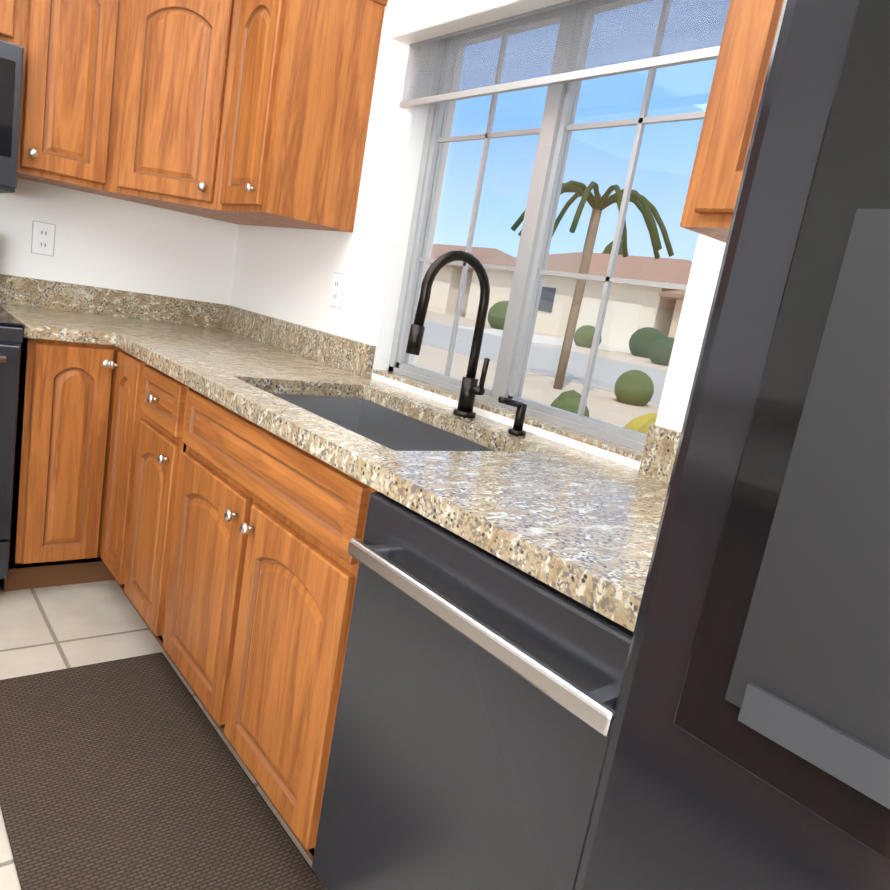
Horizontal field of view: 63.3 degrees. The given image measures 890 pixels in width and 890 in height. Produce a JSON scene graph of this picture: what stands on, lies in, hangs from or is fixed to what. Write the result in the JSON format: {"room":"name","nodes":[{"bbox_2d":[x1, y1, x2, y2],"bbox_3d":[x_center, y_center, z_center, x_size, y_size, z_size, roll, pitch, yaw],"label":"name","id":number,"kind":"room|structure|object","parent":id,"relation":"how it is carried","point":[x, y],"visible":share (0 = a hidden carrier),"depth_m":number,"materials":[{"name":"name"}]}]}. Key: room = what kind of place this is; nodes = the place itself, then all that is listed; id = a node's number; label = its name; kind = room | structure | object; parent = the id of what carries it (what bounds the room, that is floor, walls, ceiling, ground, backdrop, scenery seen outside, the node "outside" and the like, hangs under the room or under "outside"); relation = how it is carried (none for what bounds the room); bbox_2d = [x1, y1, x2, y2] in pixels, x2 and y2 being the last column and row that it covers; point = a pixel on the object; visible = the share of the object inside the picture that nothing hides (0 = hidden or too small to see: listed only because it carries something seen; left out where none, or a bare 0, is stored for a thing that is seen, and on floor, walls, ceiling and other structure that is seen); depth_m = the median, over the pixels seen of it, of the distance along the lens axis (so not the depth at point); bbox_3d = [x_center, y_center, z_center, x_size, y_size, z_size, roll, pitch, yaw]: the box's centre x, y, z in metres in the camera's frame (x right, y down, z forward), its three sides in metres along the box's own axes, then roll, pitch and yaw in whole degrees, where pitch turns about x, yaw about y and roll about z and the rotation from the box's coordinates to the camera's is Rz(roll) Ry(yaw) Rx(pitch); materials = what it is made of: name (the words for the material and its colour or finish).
{"room":"kitchen","nodes":[
{"label":"kitchen","id":0,"kind":"room"},
{"bbox_2d":[0,177,238,304],"bbox_3d":[-1.900,-1.265,2.336,2.910,3.300,0.160,1,14,-40],"label":"wall","id":1,"kind":"structure","parent":0,"point":[101,241],"depth_m":2.88,"materials":[{"name":"white paint"}]},
{"bbox_2d":[0,0,15,43],"bbox_3d":[-1.690,-1.478,2.101,0.760,0.388,0.337,1,14,-40],"label":"upper cabinet","id":2,"kind":"object","parent":1,"relation":"attached to","point":[7,7],"depth_m":2.22,"materials":[{"name":"brown wood"}]},
{"bbox_2d":[0,40,23,192],"bbox_3d":[-1.716,-1.051,2.129,0.752,0.428,0.477,1,14,-40],"label":"microwave","id":3,"kind":"object","parent":2,"relation":"attached to","point":[11,63],"visible":1,"depth_m":2.21,"materials":[{"name":"grey metal"}]},
{"bbox_2d":[31,221,55,256],"bbox_3d":[-1.510,-0.775,2.714,0.076,0.119,0.007,1,14,-40],"label":"electrical outlet plate","id":4,"kind":"object","parent":1,"relation":"attached to","point":[43,238],"depth_m":2.71,"materials":[{"name":"grey plastic"}]},
{"bbox_2d":[16,0,387,231],"bbox_3d":[-0.891,-1.213,2.437,0.903,0.760,0.958,1,14,-40],"label":"upper cabinet","id":5,"kind":"object","parent":1,"relation":"attached to","point":[249,112],"depth_m":2.37,"materials":[{"name":"brown wood"}]},
{"bbox_2d":[0,580,318,889],"bbox_3d":[-2.023,2.332,-7.147,15.250,0.060,16.050,1,14,-40],"label":"floor","id":6,"kind":"structure","parent":0,"point":[47,629],"depth_m":2.25,"materials":[{"name":"tile"}]},
{"bbox_2d":[0,308,22,578],"bbox_3d":[-1.796,-0.116,2.214,0.754,1.160,0.729,1,14,-40],"label":"range oven","id":7,"kind":"object","parent":6,"relation":"on","point":[11,334],"visible":1,"depth_m":2.20,"materials":[{"name":"grey metal"}]},
{"bbox_2d":[0,652,325,889],"bbox_3d":[-0.739,0.769,1.671,0.495,0.010,1.040,1,14,-40],"label":"mat","id":8,"kind":"object","parent":6,"relation":"on","point":[125,774],"visible":0.97,"depth_m":1.62,"materials":[{"name":"brown fabric"}]},
{"bbox_2d":[0,337,378,861],"bbox_3d":[-0.732,0.214,2.232,0.901,0.873,2.186,1,14,-40],"label":"base cabinet","id":9,"kind":"object","parent":6,"relation":"on","point":[210,537],"depth_m":1.79,"materials":[{"name":"brown wood"}]},
{"bbox_2d":[0,274,680,631],"bbox_3d":[-0.427,-0.189,1.872,0.899,0.145,2.893,1,14,-40],"label":"countertop","id":10,"kind":"structure","parent":9,"relation":"on","point":[580,526],"depth_m":1.49,"materials":[{"name":"stone"}]},
{"bbox_2d":[270,393,495,450],"bbox_3d":[-0.190,0.053,1.766,0.462,0.200,0.802,1,14,-40],"label":"sink basin","id":11,"kind":"object","parent":10,"relation":"in","point":[387,427],"visible":0.12,"depth_m":2.04,"materials":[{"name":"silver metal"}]},
{"bbox_2d":[405,250,489,417],"bbox_3d":[0.024,-0.270,1.781,0.245,0.407,0.097,1,14,-40],"label":"faucet","id":12,"kind":"object","parent":10,"relation":"on","point":[470,389],"visible":1,"depth_m":1.81,"materials":[{"name":"brown metal"}]},
{"bbox_2d":[498,396,526,435],"bbox_3d":[0.160,-0.070,1.718,0.098,0.090,0.044,1,14,-40],"label":"soap dispenser","id":13,"kind":"object","parent":10,"relation":"on","point":[516,429],"visible":1,"depth_m":1.72,"materials":[{"name":"black metal"}]},
{"bbox_2d":[312,492,633,889],"bbox_3d":[0.195,0.573,1.243,0.639,0.870,0.602,1,14,-40],"label":"dishwasher","id":14,"kind":"object","parent":6,"relation":"on","point":[479,689],"visible":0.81,"depth_m":1.02,"materials":[{"name":"grey metal"}]},
{"bbox_2d":[572,0,889,889],"bbox_3d":[0.684,0.359,0.378,0.976,1.780,0.903,1,14,-40],"label":"refrigerator","id":15,"kind":"object","parent":6,"relation":"on","point":[748,744],"visible":1,"depth_m":0.34,"materials":[{"name":"grey metal"}]},
{"bbox_2d":[230,0,725,469],"bbox_3d":[0.368,-0.599,1.750,0.160,3.000,4.250,1,14,-40],"label":"wall","id":16,"kind":"structure","parent":0,"point":[282,273],"depth_m":2.33,"materials":[{"name":"white paint"}]},
{"bbox_2d":[329,272,344,308],"bbox_3d":[-0.378,-0.539,2.516,0.007,0.119,0.076,1,14,-40],"label":"electrical outlet plate","id":17,"kind":"object","parent":16,"relation":"attached to","point":[338,280],"depth_m":2.51,"materials":[{"name":"grey plastic"}]},
{"bbox_2d":[373,369,642,461],"bbox_3d":[0.122,-0.102,1.964,0.059,0.012,1.078,1,14,-40],"label":"window sill","id":18,"kind":"structure","parent":16,"relation":"attached to","point":[616,448],"depth_m":1.81,"materials":[{"name":"beige stone"}]},
{"bbox_2d":[388,0,728,451],"bbox_3d":[0.229,-0.608,1.880,0.108,1.058,1.080,1,14,-40],"label":"window","id":19,"kind":"structure","parent":16,"relation":"in","point":[554,132],"depth_m":1.88,"materials":[{"name":"silver metal"}]},
{"bbox_2d":[390,0,729,108],"bbox_3d":[0.221,-1.003,1.738,0.081,0.258,1.180,1,14,-40],"label":"roller shade","id":20,"kind":"object","parent":19,"relation":"attached to","point":[421,23],"visible":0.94,"depth_m":1.78,"materials":[{"name":"grey fabric"}]},
{"bbox_2d":[680,0,783,242],"bbox_3d":[0.648,-0.675,1.023,0.337,0.780,0.330,1,14,-40],"label":"upper cabinet","id":21,"kind":"object","parent":16,"relation":"attached to","point":[744,55],"depth_m":1.03,"materials":[{"name":"brown wood"}]},
{"label":"outside","id":22,"kind":"structure","parent":0,"visible":0},
{"bbox_2d":[414,311,667,426],"bbox_3d":[22.541,-4.208,43.134,86.790,2.270,120.000,1,14,-40],"label":"ground","id":23,"kind":"structure","parent":22,"point":[532,374],"depth_m":18.24,"materials":[{"name":"beige concrete"}]},
{"bbox_2d":[427,244,512,315],"bbox_3d":[1.003,-12.214,54.115,13.200,5.301,14.200,1,14,-40],"label":"house","id":24,"kind":"structure","parent":23,"relation":"on","point":[450,273],"depth_m":46.43,"materials":[{"name":"beige paint"}]},
{"bbox_2d":[465,252,691,349],"bbox_3d":[10.453,-8.409,42.699,13.200,5.501,14.800,1,14,-40],"label":"house","id":25,"kind":"structure","parent":23,"relation":"on","point":[499,279],"depth_m":37.24,"materials":[{"name":"beige paint"}]},
{"bbox_2d":[488,301,674,433],"bbox_3d":[2.545,-3.280,21.161,22.220,2.056,24.950,1,14,-40],"label":"bushes","id":26,"kind":"object","parent":23,"relation":"on","point":[645,378],"depth_m":25.93,"materials":[{"name":"green plant"}]},
{"bbox_2d":[511,180,673,389],"bbox_3d":[2.489,-2.761,13.243,2.930,3.746,2.919,1,14,-40],"label":"palm tree","id":27,"kind":"object","parent":23,"relation":"on","point":[654,237],"depth_m":12.98,"materials":[{"name":"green plant"}]},
{"bbox_2d":[603,241,627,254],"bbox_3d":[17.950,-11.425,55.430,4.160,7.626,14.740,1,14,-40],"label":"trees","id":28,"kind":"object","parent":23,"relation":"on","point":[607,249],"depth_m":58.24,"materials":[{"name":"green plant"}]},
{"bbox_2d":[658,290,685,337],"bbox_3d":[19.171,-4.570,32.165,13.200,5.051,14.200,1,14,-40],"label":"house","id":29,"kind":"structure","parent":23,"relation":"on","point":[679,293],"depth_m":33.05,"materials":[{"name":"beige paint"}]},
{"bbox_2d":[433,0,729,260],"bbox_3d":[24.890,-35.866,34.240,85.000,73.000,160.000,1,14,-40],"label":"sky","id":30,"kind":"structure","parent":22,"point":[609,177],"depth_m":104.66,"materials":[{"name":"blue"}]}
]}

